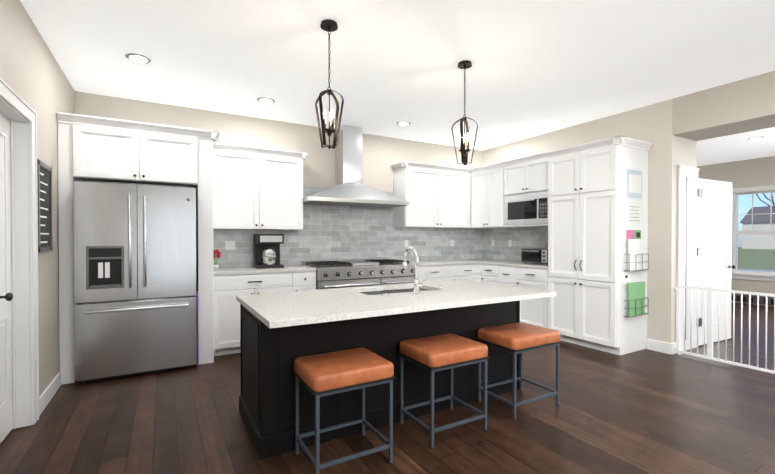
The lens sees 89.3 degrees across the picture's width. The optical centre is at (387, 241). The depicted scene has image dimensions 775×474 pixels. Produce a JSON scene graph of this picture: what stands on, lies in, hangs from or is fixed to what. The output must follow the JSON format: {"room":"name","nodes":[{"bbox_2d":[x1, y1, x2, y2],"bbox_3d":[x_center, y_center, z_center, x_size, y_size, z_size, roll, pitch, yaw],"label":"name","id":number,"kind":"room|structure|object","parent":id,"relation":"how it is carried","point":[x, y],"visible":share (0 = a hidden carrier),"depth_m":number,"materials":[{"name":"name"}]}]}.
{"room":"kitchen","nodes":[
{"label":"kitchen","id":0,"kind":"room"},
{"bbox_2d":[0,0,74,425],"bbox_3d":[-1.551,-0.135,0.907,0.150,2.900,7.840,0,1,-30],"label":"wall","id":1,"kind":"structure","parent":0,"point":[33,76],"depth_m":2.99,"materials":[{"name":"paint"}]},
{"bbox_2d":[0,78,38,443],"bbox_3d":[-2.365,0.188,2.368,0.178,2.222,0.990,0,1,-30],"label":"door","id":2,"kind":"structure","parent":1,"relation":"in","point":[19,350],"depth_m":2.71,"materials":[{"name":"white wood"}]},
{"bbox_2d":[37,159,52,251],"bbox_3d":[-2.673,-0.265,3.052,0.022,0.680,0.400,0,1,-30],"label":"chalkboard","id":3,"kind":"object","parent":1,"relation":"attached to","point":[44,193],"visible":0.9,"depth_m":3.06,"materials":[{"name":"grey"}]},
{"bbox_2d":[39,372,60,415],"bbox_3d":[-2.749,1.232,3.186,0.016,0.125,0.767,0,1,-30],"label":"baseboard","id":4,"kind":"structure","parent":1,"relation":"attached to","point":[48,393],"depth_m":3.16,"materials":[{"name":"white wood"}]},
{"bbox_2d":[75,91,481,267],"bbox_3d":[1.463,-0.191,7.051,11.175,2.900,0.150,0,1,-30],"label":"wall","id":5,"kind":"structure","parent":0,"point":[381,155],"depth_m":5.38,"materials":[{"name":"paint"}]},
{"bbox_2d":[213,143,307,229],"bbox_3d":[-1.632,-0.649,4.963,1.171,0.995,0.386,0,1,-30],"label":"upper cabinet","id":6,"kind":"object","parent":5,"relation":"attached to","point":[255,188],"visible":0.92,"depth_m":4.80,"materials":[{"name":"white wood"}]},
{"bbox_2d":[213,186,480,267],"bbox_3d":[-0.264,-0.232,5.971,4.544,1.098,0.015,0,1,-30],"label":"tile backsplash","id":7,"kind":"structure","parent":5,"relation":"attached to","point":[332,232],"depth_m":5.80,"materials":[{"name":"grey tile"}]},
{"bbox_2d":[303,125,409,207],"bbox_3d":[-0.465,-1.073,5.538,1.515,1.100,0.532,0,1,-30],"label":"range hood","id":8,"kind":"object","parent":5,"relation":"attached to","point":[348,188],"visible":0.9,"depth_m":5.48,"materials":[{"name":"metal"}]},
{"bbox_2d":[390,161,469,228],"bbox_3d":[0.977,-0.710,6.436,1.913,0.967,0.409,0,1,-30],"label":"upper cabinet","id":9,"kind":"object","parent":5,"relation":"attached to","point":[437,196],"depth_m":6.13,"materials":[{"name":"white wood"}]},
{"bbox_2d":[0,302,774,473],"bbox_3d":[3.302,1.350,3.688,13.025,0.120,9.540,0,1,-30],"label":"floor","id":10,"kind":"structure","parent":0,"point":[646,411],"depth_m":2.74,"materials":[{"name":"brown wood"}]},
{"bbox_2d":[73,180,196,384],"bbox_3d":[-2.562,0.366,4.080,0.977,1.834,0.972,0,1,-30],"label":"fridge","id":11,"kind":"object","parent":10,"relation":"on","point":[135,277],"visible":1,"depth_m":3.69,"materials":[{"name":"metal"}]},
{"bbox_2d":[56,112,219,384],"bbox_3d":[-2.552,0.066,4.169,1.333,2.432,0.876,0,1,-30],"label":"surround","id":12,"kind":"object","parent":10,"relation":"on","point":[94,148],"visible":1,"depth_m":3.76,"materials":[{"name":"white"}]},
{"bbox_2d":[196,292,197,367],"bbox_3d":[-1.948,0.900,4.017,0.016,0.767,0.060,0,1,-30],"label":"purple duster","id":13,"kind":"object","parent":10,"relation":"on","point":[197,323],"visible":1,"depth_m":4.01,"materials":[{"name":"purple"}]},
{"bbox_2d":[214,265,315,355],"bbox_3d":[-1.549,0.803,4.841,1.181,0.947,0.702,0,1,-30],"label":"base cabinet","id":14,"kind":"object","parent":10,"relation":"on","point":[230,283],"visible":0.48,"depth_m":4.43,"materials":[{"name":"white painted wood"},{"name":"black metal"}]},
{"bbox_2d":[213,250,220,268],"bbox_3d":[-2.058,0.213,4.706,0.118,0.232,0.112,0,1,-30],"label":"flower vase","id":15,"kind":"object","parent":14,"relation":"on","point":[215,265],"visible":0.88,"depth_m":4.69,"materials":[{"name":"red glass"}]},
{"bbox_2d":[254,234,283,268],"bbox_3d":[-1.499,0.116,4.945,0.310,0.420,0.300,0,1,-30],"label":"coffee maker","id":16,"kind":"object","parent":14,"relation":"on","point":[266,250],"visible":1,"depth_m":4.85,"materials":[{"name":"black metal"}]},
{"bbox_2d":[292,348,395,473],"bbox_3d":[-0.267,1.005,2.349,0.494,0.590,0.409,0,1,-30],"label":"stool","id":17,"kind":"object","parent":10,"relation":"on","point":[318,376],"visible":0.98,"depth_m":2.25,"materials":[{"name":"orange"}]},
{"bbox_2d":[301,258,414,289],"bbox_3d":[-0.373,0.767,5.463,1.466,1.007,0.782,0,1,-30],"label":"range","id":18,"kind":"object","parent":10,"relation":"on","point":[340,273],"visible":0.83,"depth_m":5.19,"materials":[{"name":"metal"}]},
{"bbox_2d":[239,300,519,459],"bbox_3d":[0.022,0.866,3.204,2.230,0.852,0.746,0,1,-30],"label":"kitchen island","id":19,"kind":"object","parent":10,"relation":"on","point":[280,332],"depth_m":2.69,"materials":[{"name":"wood"}]},
{"bbox_2d":[236,288,411,327],"bbox_3d":[-0.497,0.426,2.716,0.880,0.036,1.090,0,1,-30],"label":"island countertop","id":20,"kind":"structure","parent":19,"relation":"on","point":[321,306],"depth_m":2.48,"materials":[{"name":"white stone"}]},
{"bbox_2d":[352,284,495,311],"bbox_3d":[0.198,0.422,3.112,0.720,0.036,1.090,0,1,-30],"label":"island countertop","id":21,"kind":"structure","parent":19,"relation":"on","point":[432,300],"depth_m":2.85,"materials":[{"name":"white stone"}]},
{"bbox_2d":[364,288,427,295],"bbox_3d":[0.077,0.532,3.326,0.744,0.211,0.424,0,1,-30],"label":"sink","id":22,"kind":"object","parent":21,"relation":"in","point":[371,291],"depth_m":3.46,"materials":[{"name":"silver metal"}]},
{"bbox_2d":[382,246,442,295],"bbox_3d":[0.185,0.218,3.131,0.582,0.370,0.218,0,1,-30],"label":"faucet","id":23,"kind":"object","parent":21,"relation":"on","point":[417,285],"visible":1,"depth_m":3.06,"materials":[{"name":"silver metal"}]},
{"bbox_2d":[420,280,555,303],"bbox_3d":[0.798,0.419,3.454,0.660,0.036,1.090,0,1,-30],"label":"island countertop","id":24,"kind":"structure","parent":19,"relation":"on","point":[504,294],"depth_m":3.30,"materials":[{"name":"white stone"}]},
{"bbox_2d":[409,263,446,282],"bbox_3d":[0.541,0.809,6.053,0.694,0.913,0.667,0,1,-30],"label":"base cabinet","id":25,"kind":"object","parent":10,"relation":"on","point":[437,271],"depth_m":5.75,"materials":[{"name":"white wood"}]},
{"bbox_2d":[397,333,489,447],"bbox_3d":[0.386,1.001,2.738,0.494,0.590,0.409,0,1,-30],"label":"stool","id":26,"kind":"object","parent":10,"relation":"on","point":[436,353],"visible":0.98,"depth_m":2.64,"materials":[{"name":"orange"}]},
{"bbox_2d":[447,263,482,281],"bbox_3d":[1.054,0.807,6.311,0.685,0.913,0.727,0,1,-30],"label":"base cabinet","id":27,"kind":"object","parent":10,"relation":"on","point":[455,271],"depth_m":6.04,"materials":[{"name":"white wood"}]},
{"bbox_2d":[407,259,490,266],"bbox_3d":[1.057,0.333,6.342,1.881,0.035,0.670,0,1,-30],"label":"countertop","id":28,"kind":"structure","parent":27,"relation":"on","point":[420,263],"depth_m":6.23,"materials":[{"name":"white stone"}]},
{"bbox_2d":[483,263,498,283],"bbox_3d":[1.827,0.808,6.210,0.677,0.913,0.389,0,1,-30],"label":"base cabinet","id":29,"kind":"object","parent":10,"relation":"on","point":[490,270],"depth_m":6.01,"materials":[{"name":"white wood"}]},
{"bbox_2d":[499,263,514,285],"bbox_3d":[2.026,0.811,5.898,0.642,0.913,0.466,0,1,-30],"label":"base cabinet","id":30,"kind":"object","parent":10,"relation":"on","point":[506,274],"depth_m":5.74,"materials":[{"name":"white wood"}]},
{"bbox_2d":[476,322,561,419],"bbox_3d":[1.043,0.998,3.130,0.524,0.590,0.409,0,1,-30],"label":"stool","id":31,"kind":"object","parent":10,"relation":"on","point":[519,338],"visible":0.98,"depth_m":3.03,"materials":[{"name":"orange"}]},
{"bbox_2d":[515,267,548,327],"bbox_3d":[2.243,0.814,5.516,0.642,0.913,0.530,0,1,-30],"label":"base cabinet","id":32,"kind":"object","parent":10,"relation":"on","point":[523,275],"depth_m":5.33,"materials":[{"name":"white wood"}]},
{"bbox_2d":[491,259,547,266],"bbox_3d":[2.066,0.338,5.819,0.646,0.035,1.239,0,1,-30],"label":"countertop","id":33,"kind":"structure","parent":32,"relation":"on","point":[510,263],"depth_m":5.74,"materials":[{"name":"white stone"}]},
{"bbox_2d":[521,248,547,264],"bbox_3d":[2.231,0.210,5.691,0.392,0.220,0.460,0,1,-30],"label":"toaster oven","id":34,"kind":"object","parent":33,"relation":"on","point":[534,255],"visible":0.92,"depth_m":5.61,"materials":[{"name":"black metal"}]},
{"bbox_2d":[546,136,653,354],"bbox_3d":[2.591,0.060,4.851,0.690,2.432,0.949,0,1,-30],"label":"pantry","id":35,"kind":"object","parent":10,"relation":"on","point":[598,261],"visible":1,"depth_m":4.57,"materials":[{"name":"white wood"}]},
{"bbox_2d":[674,285,774,373],"bbox_3d":[3.708,0.885,3.725,0.034,0.802,1.739,0,1,-30],"label":"baby gate","id":36,"kind":"object","parent":10,"relation":"on","point":[710,300],"visible":0.98,"depth_m":4.16,"materials":[{"name":"white plastic"}]},
{"bbox_2d":[731,293,773,305],"bbox_3d":[7.578,1.162,7.195,0.085,0.187,4.200,0,1,-30],"label":"baseboard heater","id":37,"kind":"object","parent":10,"relation":"on","point":[762,299],"visible":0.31,"depth_m":7.74,"materials":[{"name":"metal"}]},
{"bbox_2d":[20,0,774,165],"bbox_3d":[3.302,-1.670,3.661,11.325,0.120,7.840,0,1,-30],"label":"ceiling","id":38,"kind":"structure","parent":0,"point":[538,67],"depth_m":3.42,"materials":[{"name":"paint"}]},
{"bbox_2d":[125,53,150,63],"bbox_3d":[-2.188,-1.604,3.443,0.196,0.008,0.196,0,1,-30],"label":"recessed light","id":39,"kind":"object","parent":38,"relation":"in","point":[137,58],"visible":1,"depth_m":3.43,"materials":[{"name":"grey"}]},
{"bbox_2d":[257,97,274,103],"bbox_3d":[-1.394,-1.613,4.494,0.196,0.008,0.196,0,1,-30],"label":"recessed light","id":40,"kind":"object","parent":38,"relation":"in","point":[265,100],"visible":0.96,"depth_m":4.47,"materials":[{"name":"grey"}]},
{"bbox_2d":[315,19,343,148],"bbox_3d":[-0.428,-1.142,2.885,0.187,0.918,0.187,0,1,-20],"label":"pendant light","id":41,"kind":"object","parent":38,"relation":"hanging from","point":[329,25],"visible":1,"depth_m":2.87,"materials":[{"name":"brown metal"}]},
{"bbox_2d":[397,121,410,125],"bbox_3d":[0.223,-1.621,5.393,0.196,0.008,0.196,0,1,-30],"label":"recessed light","id":42,"kind":"object","parent":38,"relation":"in","point":[403,123],"visible":0.98,"depth_m":5.37,"materials":[{"name":"grey"}]},
{"bbox_2d":[451,60,477,164],"bbox_3d":[0.696,-1.148,3.538,0.187,0.918,0.187,0,1,-20],"label":"pendant light","id":43,"kind":"object","parent":38,"relation":"hanging from","point":[465,64],"visible":1,"depth_m":3.52,"materials":[{"name":"brown metal"}]},
{"bbox_2d":[748,136,763,139],"bbox_3d":[5.805,-1.628,6.182,0.196,0.008,0.196,0,1,-30],"label":"recessed light","id":44,"kind":"object","parent":38,"relation":"in","point":[754,138],"visible":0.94,"depth_m":6.18,"materials":[{"name":"grey"}]},
{"bbox_2d":[482,99,696,342],"bbox_3d":[2.716,-0.180,5.919,0.580,2.900,3.060,0,1,-30],"label":"wall","id":45,"kind":"structure","parent":0,"point":[668,152],"depth_m":4.60,"materials":[{"name":"paint"}]},
{"bbox_2d":[470,151,549,228],"bbox_3d":[2.016,-0.706,5.931,0.610,0.967,1.500,0,1,-30],"label":"upper cabinet","id":46,"kind":"object","parent":45,"relation":"attached to","point":[490,184],"depth_m":5.90,"materials":[{"name":"white wood"}]},
{"bbox_2d":[505,191,548,224],"bbox_3d":[2.164,-0.458,5.633,0.580,0.430,0.782,0,1,-30],"label":"built-in microwave","id":47,"kind":"object","parent":46,"relation":"in","point":[527,209],"visible":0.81,"depth_m":5.50,"materials":[{"name":"metal"}]},
{"bbox_2d":[481,227,547,260],"bbox_3d":[2.182,0.041,6.259,0.012,0.548,1.890,0,1,-30],"label":"tile backsplash","id":48,"kind":"structure","parent":45,"relation":"attached to","point":[496,243],"depth_m":6.50,"materials":[{"name":"grey tile"}]},
{"bbox_2d":[668,337,696,354],"bbox_3d":[3.464,1.219,4.589,0.581,0.125,0.020,0,1,-30],"label":"baseboard","id":49,"kind":"structure","parent":45,"relation":"attached to","point":[671,350],"depth_m":4.57,"materials":[{"name":"white wood"}]},
{"bbox_2d":[677,165,698,341],"bbox_3d":[3.533,0.138,4.608,0.458,2.034,0.028,0,1,-30],"label":"door frame","id":50,"kind":"structure","parent":45,"relation":"attached to","point":[687,224],"depth_m":4.61,"materials":[{"name":"white painted wood"}]},
{"bbox_2d":[697,178,735,345],"bbox_3d":[4.116,0.250,4.910,0.853,2.033,0.146,0,1,-30],"label":"door","id":51,"kind":"structure","parent":45,"relation":"in","point":[714,235],"depth_m":4.92,"materials":[{"name":"white wood"}]},
{"bbox_2d":[672,71,774,140],"bbox_3d":[4.584,-1.396,2.633,0.580,0.410,4.480,0,1,-30],"label":"wall","id":52,"kind":"structure","parent":0,"point":[741,106],"depth_m":4.06,"materials":[{"name":"paint"}]},
{"bbox_2d":[697,156,774,296],"bbox_3d":[8.156,-0.185,6.442,0.150,2.900,7.540,0,1,-30],"label":"wall","id":53,"kind":"structure","parent":0,"point":[756,172],"depth_m":7.90,"materials":[{"name":"paint"}]},
{"bbox_2d":[731,301,773,306],"bbox_3d":[8.077,1.203,6.427,0.016,0.125,7.510,0,1,-30],"label":"baseboard","id":54,"kind":"structure","parent":53,"relation":"attached to","point":[731,301],"depth_m":7.78,"materials":[{"name":"white"}]},
{"bbox_2d":[732,185,774,280],"bbox_3d":[7.385,-0.162,7.744,0.200,1.850,1.055,0,1,-30],"label":"window","id":55,"kind":"structure","parent":53,"relation":"in","point":[753,274],"depth_m":7.87,"materials":[{"name":"white"}]},
{"label":"outside","id":56,"kind":"structure","parent":0,"visible":0},
{"bbox_2d":[738,247,774,272],"bbox_3d":[38.558,1.387,33.498,79.440,0.170,100.000,0,1,-30],"label":"ground","id":57,"kind":"structure","parent":56,"point":[759,256],"depth_m":28.32,"materials":[{"name":"green plant"}]},
{"bbox_2d":[740,206,774,248],"bbox_3d":[60.947,-2.131,56.019,9.600,6.500,13.600,0,1,-30],"label":"house","id":58,"kind":"structure","parent":57,"relation":"on","point":[756,238],"depth_m":58.26,"materials":[{"name":"grey"}]},
{"bbox_2d":[756,193,774,209],"bbox_3d":[37.337,-2.923,37.816,4.350,8.411,4.200,0,1,-30],"label":"tree","id":59,"kind":"object","parent":57,"relation":"on","point":[767,198],"depth_m":38.73,"materials":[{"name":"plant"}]}
]}

